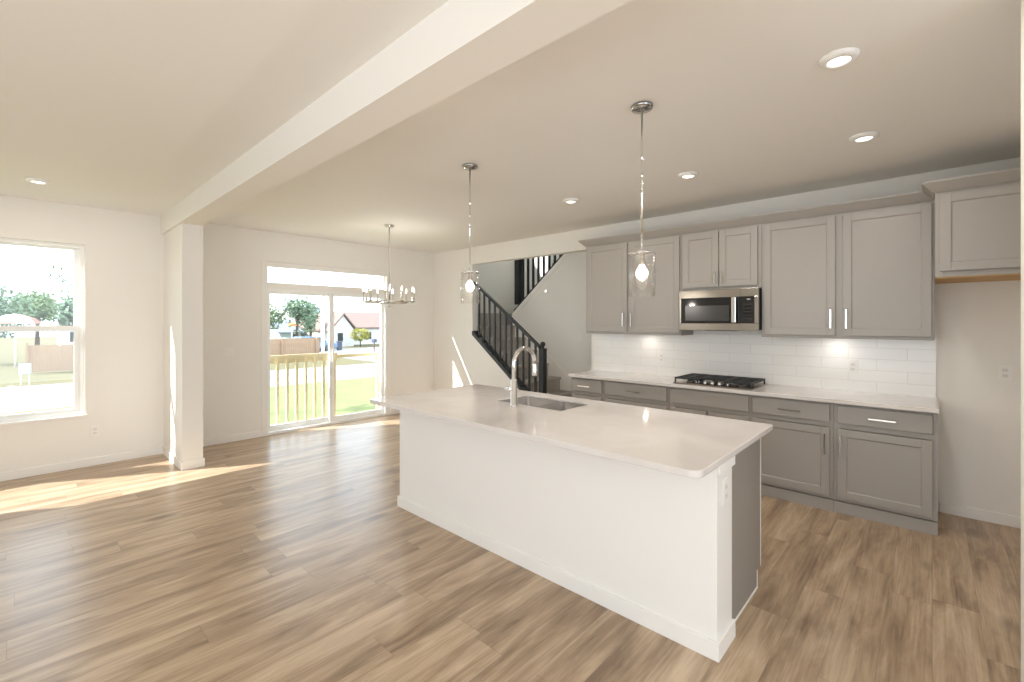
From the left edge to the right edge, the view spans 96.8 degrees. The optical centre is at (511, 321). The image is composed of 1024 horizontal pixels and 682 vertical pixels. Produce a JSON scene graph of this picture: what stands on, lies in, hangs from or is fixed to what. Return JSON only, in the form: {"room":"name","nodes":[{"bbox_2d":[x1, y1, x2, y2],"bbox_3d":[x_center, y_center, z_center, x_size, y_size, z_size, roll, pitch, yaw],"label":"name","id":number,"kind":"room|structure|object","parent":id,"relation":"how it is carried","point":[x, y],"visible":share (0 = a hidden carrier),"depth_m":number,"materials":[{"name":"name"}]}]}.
{"room":"open-plan kitchen","nodes":[
{"label":"open-plan kitchen","id":0,"kind":"room"},
{"bbox_2d":[164,223,202,461],"bbox_3d":[-3.662,0.258,5.054,0.880,2.545,0.184,0,0,43],"label":"column","id":1,"kind":"structure","parent":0,"point":[183,244],"depth_m":4.79,"materials":[{"name":"white paint"}]},
{"bbox_2d":[163,446,204,470],"bbox_3d":[-3.652,1.488,5.046,0.880,0.085,0.210,0,0,43],"label":"baseboard","id":2,"kind":"structure","parent":1,"relation":"attached to","point":[195,463],"depth_m":4.78,"materials":[{"name":"white wood"}]},
{"bbox_2d":[0,195,516,472],"bbox_3d":[-3.566,-1.170,5.917,0.150,5.400,10.950,0,0,43],"label":"wall","id":3,"kind":"structure","parent":0,"point":[124,251],"depth_m":5.24,"materials":[{"name":"white paint"}]},
{"bbox_2d":[0,238,87,425],"bbox_3d":[-4.783,0.092,4.584,0.172,1.810,0.729,0,0,43],"label":"window","id":4,"kind":"structure","parent":3,"relation":"in","point":[78,327],"depth_m":4.79,"materials":[{"name":"white plastic"}]},
{"bbox_2d":[0,446,162,481],"bbox_3d":[-5.582,1.488,3.616,0.013,0.085,4.534,0,0,43],"label":"baseboard","id":5,"kind":"structure","parent":3,"relation":"attached to","point":[22,473],"depth_m":4.74,"materials":[{"name":"white wood"}]},
{"bbox_2d":[91,425,98,436],"bbox_3d":[-4.446,1.165,4.848,0.008,0.115,0.070,0,0,43],"label":"electrical outlet","id":6,"kind":"object","parent":3,"relation":"attached to","point":[94,429],"visible":1,"depth_m":4.84,"materials":[{"name":"white plastic"}]},
{"bbox_2d":[203,431,261,446],"bbox_3d":[-3.625,1.488,5.733,0.013,0.085,0.862,0,0,43],"label":"baseboard","id":7,"kind":"structure","parent":3,"relation":"attached to","point":[226,439],"depth_m":5.78,"materials":[{"name":"white wood"}]},
{"bbox_2d":[261,261,389,436],"bbox_3d":[-2.728,0.361,6.819,0.156,2.337,1.950,0,0,43],"label":"door","id":8,"kind":"structure","parent":3,"relation":"in","point":[267,288],"depth_m":6.71,"materials":[{"name":"white"}]},
{"bbox_2d":[268,276,384,289],"bbox_3d":[-2.749,-0.667,6.838,0.100,0.285,1.840,0,0,43],"label":"window","id":9,"kind":"structure","parent":3,"relation":"in","point":[382,277],"depth_m":7.31,"materials":[{"name":"white plastic"}]},
{"bbox_2d":[390,409,399,414],"bbox_3d":[-1.708,1.488,7.807,0.013,0.085,0.887,0,0,43],"label":"baseboard","id":10,"kind":"structure","parent":3,"relation":"attached to","point":[392,411],"depth_m":7.54,"materials":[{"name":"white wood"}]},
{"bbox_2d":[0,0,1020,253],"bbox_3d":[0.216,-1.370,2.524,10.310,0.300,10.800,0,0,43],"label":"ceiling","id":11,"kind":"structure","parent":0,"point":[133,106],"depth_m":2.56,"materials":[{"name":"white paint"}]},
{"bbox_2d":[24,177,50,184],"bbox_3d":[-4.078,-1.208,3.912,0.158,0.024,0.158,0,0,43],"label":"recessed light","id":12,"kind":"object","parent":11,"relation":"in","point":[29,179],"visible":1,"depth_m":3.88,"materials":[{"name":"white plastic"}]},
{"bbox_2d":[362,224,415,306],"bbox_3d":[-1.549,-0.700,5.735,0.670,1.040,0.654,0,0,43],"label":"chandelier","id":13,"kind":"object","parent":11,"relation":"hanging from","point":[388,302],"visible":1,"depth_m":5.72,"materials":[{"name":"silver metal"}]},
{"bbox_2d":[161,0,630,233],"bbox_3d":[-0.267,-1.117,1.891,10.160,0.205,0.205,0,0,43],"label":"ceiling beam","id":14,"kind":"structure","parent":11,"relation":"attached to","point":[461,43],"depth_m":2.02,"materials":[{"name":"white paint"}]},
{"bbox_2d":[460,163,479,302],"bbox_3d":[-0.329,-0.681,3.551,0.151,1.076,0.151,0,0,43],"label":"pendant lamp","id":15,"kind":"object","parent":11,"relation":"hanging from","point":[469,167],"visible":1,"depth_m":3.54,"materials":[{"name":"silver metal"}]},
{"bbox_2d":[467,270,472,280],"bbox_3d":[-0.329,-0.363,3.551,0.048,0.087,0.048,0,0,43],"label":"socket","id":16,"kind":"object","parent":15,"relation":"attached to","point":[469,274],"depth_m":3.53,"materials":[{"name":"silver metal"}]},
{"bbox_2d":[563,198,578,203],"bbox_3d":[0.591,-1.208,4.555,0.158,0.024,0.158,0,0,43],"label":"recessed light","id":17,"kind":"object","parent":11,"relation":"in","point":[567,200],"visible":1,"depth_m":4.52,"materials":[{"name":"white plastic"}]},
{"bbox_2d":[628,101,655,296],"bbox_3d":[0.734,-0.681,2.569,0.151,1.076,0.151,0,0,43],"label":"pendant lamp","id":18,"kind":"object","parent":11,"relation":"hanging from","point":[641,107],"visible":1,"depth_m":2.56,"materials":[{"name":"silver metal"}]},
{"bbox_2d":[638,250,645,264],"bbox_3d":[0.734,-0.363,2.569,0.048,0.087,0.048,0,0,43],"label":"socket","id":19,"kind":"object","parent":18,"relation":"attached to","point":[641,256],"depth_m":2.55,"materials":[{"name":"silver metal"}]},
{"bbox_2d":[678,171,697,178],"bbox_3d":[1.455,-1.208,3.755,0.158,0.024,0.158,0,0,43],"label":"recessed light","id":20,"kind":"object","parent":11,"relation":"in","point":[688,174],"visible":1,"depth_m":3.72,"materials":[{"name":"white plastic"}]},
{"bbox_2d":[818,47,859,68],"bbox_3d":[1.506,-1.208,2.095,0.158,0.024,0.158,0,0,43],"label":"recessed light","id":21,"kind":"object","parent":11,"relation":"in","point":[841,57],"visible":1,"depth_m":2.08,"materials":[{"name":"white plastic"}]},
{"bbox_2d":[849,131,879,142],"bbox_3d":[2.311,-1.208,2.985,0.158,0.024,0.158,0,0,43],"label":"recessed light","id":22,"kind":"object","parent":11,"relation":"in","point":[869,135],"visible":1,"depth_m":2.96,"materials":[{"name":"white plastic"}]},
{"bbox_2d":[0,413,1020,681],"bbox_3d":[0.216,1.590,2.524,10.310,0.120,10.800,0,0,43],"label":"floor","id":23,"kind":"structure","parent":0,"point":[293,556],"depth_m":2.54,"materials":[{"name":"brown wood"}]},
{"bbox_2d":[480,263,571,396],"bbox_3d":[0.619,-0.255,7.872,3.338,3.570,2.096,0,0,43],"label":"staircase","id":24,"kind":"structure","parent":23,"relation":"on","point":[553,382],"depth_m":7.48,"materials":[{"name":"wood"}]},
{"bbox_2d":[472,282,546,393],"bbox_3d":[-0.069,0.436,6.986,1.480,2.188,0.131,0,0,43],"label":"stair railing","id":25,"kind":"object","parent":24,"relation":"attached to","point":[495,356],"visible":0.89,"depth_m":6.93,"materials":[{"name":"black"}]},
{"bbox_2d":[397,410,760,662],"bbox_3d":[0.275,1.089,3.219,2.562,0.881,0.849,0,0,43],"label":"kitchen island","id":26,"kind":"object","parent":23,"relation":"on","point":[661,551],"visible":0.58,"depth_m":2.50,"materials":[{"name":"white wood"}]},
{"bbox_2d":[370,384,772,477],"bbox_3d":[0.208,0.632,3.178,2.610,0.032,1.180,0,0,43],"label":"island countertop","id":27,"kind":"structure","parent":26,"relation":"on","point":[690,445],"depth_m":2.67,"materials":[{"name":"white stone"}]},
{"bbox_2d":[504,346,537,406],"bbox_3d":[0.075,0.399,3.422,0.096,0.434,0.303,0,0,43],"label":"faucet","id":28,"kind":"object","parent":27,"relation":"on","point":[513,388],"visible":1,"depth_m":3.32,"materials":[{"name":"silver metal"}]},
{"bbox_2d":[501,396,584,410],"bbox_3d":[0.229,0.710,3.485,0.623,0.172,0.358,0,0,43],"label":"sink","id":29,"kind":"object","parent":27,"relation":"in","point":[525,400],"visible":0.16,"depth_m":3.63,"materials":[{"name":"silver metal"}]},
{"bbox_2d":[722,477,727,505],"bbox_3d":[1.001,0.795,2.132,0.008,0.115,0.070,0,0,43],"label":"electrical outlet","id":30,"kind":"object","parent":26,"relation":"attached to","point":[725,481],"visible":1,"depth_m":2.12,"materials":[{"name":"white plastic"}]},
{"bbox_2d":[572,377,603,400],"bbox_3d":[1.047,1.090,5.444,0.442,0.880,0.623,0,0,43],"label":"base cabinet","id":31,"kind":"object","parent":23,"relation":"on","point":[584,388],"visible":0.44,"depth_m":5.23,"materials":[{"name":"grey wood"}]},
{"bbox_2d":[604,380,668,409],"bbox_3d":[1.487,1.090,5.038,0.752,0.880,0.623,0,0,43],"label":"base cabinet","id":32,"kind":"object","parent":23,"relation":"on","point":[643,395],"visible":0.32,"depth_m":4.82,"materials":[{"name":"grey wood"}]},
{"bbox_2d":[669,387,751,421],"bbox_3d":[2.042,1.090,4.524,0.758,0.880,0.623,0,0,43],"label":"base cabinet","id":33,"kind":"object","parent":23,"relation":"on","point":[736,406],"visible":0.33,"depth_m":4.30,"materials":[{"name":"grey wood"}]},
{"bbox_2d":[752,395,833,511],"bbox_3d":[2.544,1.090,4.060,0.605,0.880,0.623,0,0,43],"label":"base cabinet","id":34,"kind":"object","parent":23,"relation":"on","point":[797,454],"visible":0.84,"depth_m":3.82,"materials":[{"name":"grey wood"}]},
{"bbox_2d":[834,403,937,535],"bbox_3d":[2.993,1.090,3.645,0.613,0.880,0.623,0,0,43],"label":"base cabinet","id":35,"kind":"object","parent":23,"relation":"on","point":[886,459],"visible":0.94,"depth_m":3.43,"materials":[{"name":"grey wood"}]},
{"bbox_2d":[568,370,938,413],"bbox_3d":[2.050,0.632,4.522,3.201,0.032,0.634,0,0,43],"label":"countertop","id":36,"kind":"structure","parent":35,"relation":"on","point":[889,401],"depth_m":3.96,"materials":[{"name":"white stone"}]},
{"bbox_2d":[673,373,766,389],"bbox_3d":[2.056,0.585,4.507,0.730,0.061,0.500,0,0,43],"label":"gas cooktop","id":37,"kind":"object","parent":36,"relation":"in","point":[734,382],"visible":1,"depth_m":4.42,"materials":[{"name":"metal"}]},
{"bbox_2d":[517,255,558,305],"bbox_3d":[3.004,-1.170,7.198,7.760,5.400,0.150,0,0,43],"label":"wall","id":38,"kind":"structure","parent":0,"point":[557,256],"depth_m":9.50,"materials":[{"name":"white paint"}]},
{"bbox_2d":[515,251,591,379],"bbox_3d":[1.120,-0.535,7.204,2.935,4.131,0.100,0,0,43],"label":"wall","id":39,"kind":"structure","parent":0,"point":[556,317],"depth_m":7.37,"materials":[{"name":"white paint"}]},
{"bbox_2d":[514,254,562,310],"bbox_3d":[0.763,-1.451,7.528,1.900,2.548,0.104,0,0,43],"label":"stair railing","id":40,"kind":"object","parent":39,"relation":"on","point":[519,298],"visible":0.27,"depth_m":8.04,"materials":[{"name":"black metal"}]},
{"bbox_2d":[512,253,568,315],"bbox_3d":[1.079,-1.324,7.167,2.925,2.533,0.010,0,0,43],"label":"trim","id":41,"kind":"structure","parent":39,"relation":"attached to","point":[564,256],"depth_m":7.71,"materials":[{"name":"white wood"}]},
{"bbox_2d":[512,314,571,390],"bbox_3d":[0.635,0.692,7.574,1.710,1.676,0.014,0,0,43],"label":"trim","id":42,"kind":"structure","parent":39,"relation":"attached to","point":[554,369],"depth_m":7.52,"materials":[{"name":"white wood"}]},
{"bbox_2d":[434,157,1020,516],"bbox_3d":[1.484,0.155,5.553,7.760,2.750,0.130,0,0,43],"label":"wall","id":43,"kind":"structure","parent":0,"point":[977,325],"depth_m":3.97,"materials":[{"name":"white paint"}]},
{"bbox_2d":[578,226,692,334],"bbox_3d":[1.403,-0.424,5.277,1.248,1.132,0.405,0,0,43],"label":"upper cabinet","id":44,"kind":"object","parent":43,"relation":"attached to","point":[609,308],"visible":0.98,"depth_m":5.10,"materials":[{"name":"grey wood"}]},
{"bbox_2d":[659,353,663,362],"bbox_3d":[1.722,0.415,5.239,0.070,0.115,0.008,0,0,43],"label":"electrical outlet","id":45,"kind":"object","parent":43,"relation":"attached to","point":[661,355],"visible":1,"depth_m":5.24,"materials":[{"name":"white plastic"}]},
{"bbox_2d":[679,214,761,290],"bbox_3d":[2.140,-0.655,4.596,0.757,0.670,0.405,0,0,43],"label":"upper cabinet","id":46,"kind":"object","parent":43,"relation":"attached to","point":[730,257],"visible":0.95,"depth_m":4.45,"materials":[{"name":"grey wood"}]},
{"bbox_2d":[679,288,761,330],"bbox_3d":[2.119,-0.113,4.570,0.740,0.404,0.448,0,0,43],"label":"microwave","id":47,"kind":"object","parent":46,"relation":"attached to","point":[740,309],"visible":0.98,"depth_m":4.41,"materials":[{"name":"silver metal"}]},
{"bbox_2d":[760,191,933,340],"bbox_3d":[2.852,-0.424,3.938,1.180,1.132,0.405,0,0,43],"label":"upper cabinet","id":48,"kind":"object","parent":43,"relation":"attached to","point":[868,273],"visible":1,"depth_m":3.77,"materials":[{"name":"grey wood"}]},
{"bbox_2d":[848,360,857,373],"bbox_3d":[3.024,0.400,4.035,0.070,0.115,0.008,0,0,43],"label":"electrical outlet","id":49,"kind":"object","parent":43,"relation":"attached to","point":[852,364],"visible":1,"depth_m":4.03,"materials":[{"name":"white plastic"}]},
{"bbox_2d":[921,167,1020,283],"bbox_3d":[3.523,-0.649,3.127,1.042,0.682,0.685,0,0,43],"label":"upper cabinet","id":50,"kind":"object","parent":43,"relation":"attached to","point":[978,229],"visible":0.92,"depth_m":3.08,"materials":[{"name":"grey painted wood"}]},
{"bbox_2d":[940,501,1020,528],"bbox_3d":[3.794,1.488,3.334,0.955,0.085,0.013,0,0,43],"label":"baseboard","id":51,"kind":"structure","parent":43,"relation":"attached to","point":[958,510],"depth_m":3.50,"materials":[{"name":"white wood"}]},
{"bbox_2d":[998,365,1011,380],"bbox_3d":[3.707,0.385,3.418,0.070,0.115,0.008,0,0,43],"label":"electrical outlet","id":52,"kind":"object","parent":43,"relation":"attached to","point":[1004,371],"visible":1,"depth_m":3.42,"materials":[{"name":"white plastic"}]},
{"bbox_2d":[1021,0,1023,681],"bbox_3d":[3.051,0.155,0.475,3.363,2.750,0.120,0,0,43],"label":"wall","id":53,"kind":"structure","parent":0,"point":[1022,1],"depth_m":1.63,"materials":[{"name":"white paint"}]},
{"label":"outside","id":54,"kind":"structure","parent":0,"visible":0},
{"bbox_2d":[320,347,379,361],"bbox_3d":[-6.858,2.739,44.879,17.000,0.021,23.400,0,0,43],"label":"driveway","id":55,"kind":"structure","parent":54,"point":[369,349],"depth_m":41.77,"materials":[{"name":"concrete"}]},
{"bbox_2d":[293,336,336,350],"bbox_3d":[-18.487,2.046,41.874,1.760,1.392,4.200,0,0,43],"label":"car","id":56,"kind":"object","parent":55,"relation":"on","point":[326,342],"visible":0.22,"depth_m":42.02,"materials":[{"name":"blue"}]},
{"bbox_2d":[336,341,342,349],"bbox_3d":[-16.655,2.290,43.857,0.480,0.820,0.480,0,0,43],"label":"trash bin","id":57,"kind":"object","parent":55,"relation":"on","point":[339,343],"visible":0.98,"depth_m":43.69,"materials":[{"name":"blue plastic"}]},
{"bbox_2d":[372,339,376,351],"bbox_3d":[-12.095,2.125,39.914,0.450,1.250,0.300,0,0,43],"label":"mailbox","id":58,"kind":"object","parent":55,"relation":"on","point":[373,340],"visible":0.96,"depth_m":39.91,"materials":[{"name":"blue metal"}]},
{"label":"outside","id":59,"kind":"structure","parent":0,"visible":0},
{"bbox_2d":[0,337,379,387],"bbox_3d":[-36.341,2.890,54.020,113.290,0.280,150.000,0,0,43],"label":"ground","id":60,"kind":"structure","parent":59,"point":[9,376],"depth_m":29.29,"materials":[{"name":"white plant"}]},
{"bbox_2d":[0,286,36,338],"bbox_3d":[-34.078,0.083,29.301,3.646,5.340,5.030,0,0,-16],"label":"tree","id":61,"kind":"object","parent":60,"relation":"on","point":[3,306],"visible":0.62,"depth_m":30.23,"materials":[{"name":"green plant"}]},
{"bbox_2d":[0,314,42,367],"bbox_3d":[-29.509,1.135,27.005,2.125,3.230,2.140,0,0,-25],"label":"patio umbrella","id":62,"kind":"object","parent":60,"relation":"on","point":[14,319],"visible":1,"depth_m":26.73,"materials":[{"name":"white fabric"}]},
{"bbox_2d":[18,363,30,384],"bbox_3d":[-21.222,2.280,19.808,0.060,0.940,0.380,0,0,43],"label":"sign","id":63,"kind":"object","parent":60,"relation":"on","point":[24,368],"visible":1,"depth_m":19.78,"materials":[{"name":"grey"}]},
{"bbox_2d":[4,289,72,344],"bbox_3d":[-37.706,0.016,36.450,4.503,5.474,4.678,0,0,43],"label":"tree","id":64,"kind":"object","parent":60,"relation":"on","point":[43,304],"visible":0.58,"depth_m":35.77,"materials":[{"name":"green plant"}]},
{"bbox_2d":[51,297,72,325],"bbox_3d":[-26.259,0.603,27.578,2.673,4.302,2.440,0,0,43],"label":"tree","id":65,"kind":"object","parent":60,"relation":"on","point":[66,313],"visible":0.33,"depth_m":26.86,"materials":[{"name":"green plant"}]},
{"bbox_2d":[53,320,73,351],"bbox_3d":[-42.682,0.230,46.638,10.600,5.040,5.850,0,0,43],"label":"house","id":66,"kind":"structure","parent":60,"relation":"on","point":[63,337],"depth_m":41.71,"materials":[{"name":"white"}]},
{"bbox_2d":[26,336,319,371],"bbox_3d":[-20.233,1.930,29.607,0.130,1.640,15.613,0,0,43],"label":"privacy fence","id":67,"kind":"object","parent":60,"relation":"on","point":[42,354],"visible":0.27,"depth_m":25.06,"materials":[{"name":"brown wood"}]},
{"bbox_2d":[270,303,287,332],"bbox_3d":[-24.103,0.417,43.553,3.632,4.673,4.474,0,0,18],"label":"tree","id":68,"kind":"object","parent":60,"relation":"on","point":[276,314],"visible":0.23,"depth_m":43.93,"materials":[{"name":"green plant"}]},
{"bbox_2d":[270,320,303,337],"bbox_3d":[-28.302,1.240,54.828,8.600,3.020,2.900,0,0,43],"label":"house","id":69,"kind":"structure","parent":60,"relation":"on","point":[284,331],"depth_m":52.40,"materials":[{"name":"white"}]},
{"bbox_2d":[278,295,320,336],"bbox_3d":[-20.467,-0.028,44.121,3.438,5.561,4.097,0,0,43],"label":"tree","id":70,"kind":"object","parent":60,"relation":"on","point":[297,311],"visible":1,"depth_m":43.79,"materials":[{"name":"green plant"}]},
{"bbox_2d":[278,307,327,322],"bbox_3d":[-31.038,0.240,69.546,8.600,5.020,6.600,0,0,43],"label":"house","id":71,"kind":"structure","parent":60,"relation":"on","point":[326,308],"depth_m":68.13,"materials":[{"name":"white"}]},
{"bbox_2d":[304,302,316,335],"bbox_3d":[-22.125,0.240,49.935,1.600,5.026,1.811,0,0,43],"label":"tree","id":72,"kind":"object","parent":60,"relation":"on","point":[312,327],"visible":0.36,"depth_m":49.73,"materials":[{"name":"green plant"}]},
{"bbox_2d":[321,296,324,352],"bbox_3d":[-13.949,0.380,33.525,0.304,4.740,0.320,0,0,43],"label":"utility pole","id":73,"kind":"object","parent":60,"relation":"on","point":[322,297],"visible":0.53,"depth_m":33.42,"materials":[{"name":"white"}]},
{"bbox_2d":[295,313,356,346],"bbox_3d":[-22.424,0.880,53.821,10.600,3.740,3.200,0,0,43],"label":"house","id":74,"kind":"structure","parent":60,"relation":"on","point":[343,327],"depth_m":50.74,"materials":[{"name":"white"}]},
{"bbox_2d":[326,312,379,344],"bbox_3d":[-20.459,0.740,59.630,9.600,4.020,7.800,0,0,43],"label":"house","id":75,"kind":"structure","parent":60,"relation":"on","point":[370,321],"depth_m":57.02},
{"bbox_2d":[350,328,369,346],"bbox_3d":[-16.615,1.678,49.789,1.774,2.144,2.322,0,0,43],"label":"tree","id":76,"kind":"object","parent":60,"relation":"on","point":[362,336],"visible":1,"depth_m":49.52,"materials":[{"name":"green plant"}]},
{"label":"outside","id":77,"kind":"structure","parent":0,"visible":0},
{"bbox_2d":[270,352,379,423],"bbox_3d":[-2.678,1.198,7.276,0.130,1.425,2.750,0,0,43],"label":"guard rail","id":78,"kind":"object","parent":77,"point":[275,359],"visible":0.48,"depth_m":6.82,"materials":[{"name":"brown wood"}]},
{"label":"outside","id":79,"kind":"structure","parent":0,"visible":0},
{"bbox_2d":[0,376,379,424],"bbox_3d":[-3.166,2.740,16.544,13.690,0.019,100.000,0,0,43],"label":"lawn","id":80,"kind":"structure","parent":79,"point":[352,395],"depth_m":15.98,"materials":[{"name":"green plant"}]},
{"bbox_2d":[0,383,73,413],"bbox_3d":[-15.345,2.320,12.871,0.150,0.820,14.070,0,0,43],"label":"rail fence","id":81,"kind":"object","parent":80,"relation":"on","point":[10,389],"visible":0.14,"depth_m":13.70,"materials":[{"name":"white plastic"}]},
{"bbox_2d":[45,265,72,296],"bbox_3d":[-10.494,-0.253,12.236,2.285,5.972,2.209,0,0,-5],"label":"tree","id":82,"kind":"object","parent":80,"relation":"on","point":[53,266],"visible":0.08,"depth_m":11.37,"materials":[{"name":"green plant"}]},
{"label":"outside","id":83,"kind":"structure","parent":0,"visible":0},
{"bbox_2d":[0,363,379,412],"bbox_3d":[-7.221,2.737,27.102,6.600,0.023,150.000,0,0,43],"label":"road","id":84,"kind":"structure","parent":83,"point":[343,372],"depth_m":20.76,"materials":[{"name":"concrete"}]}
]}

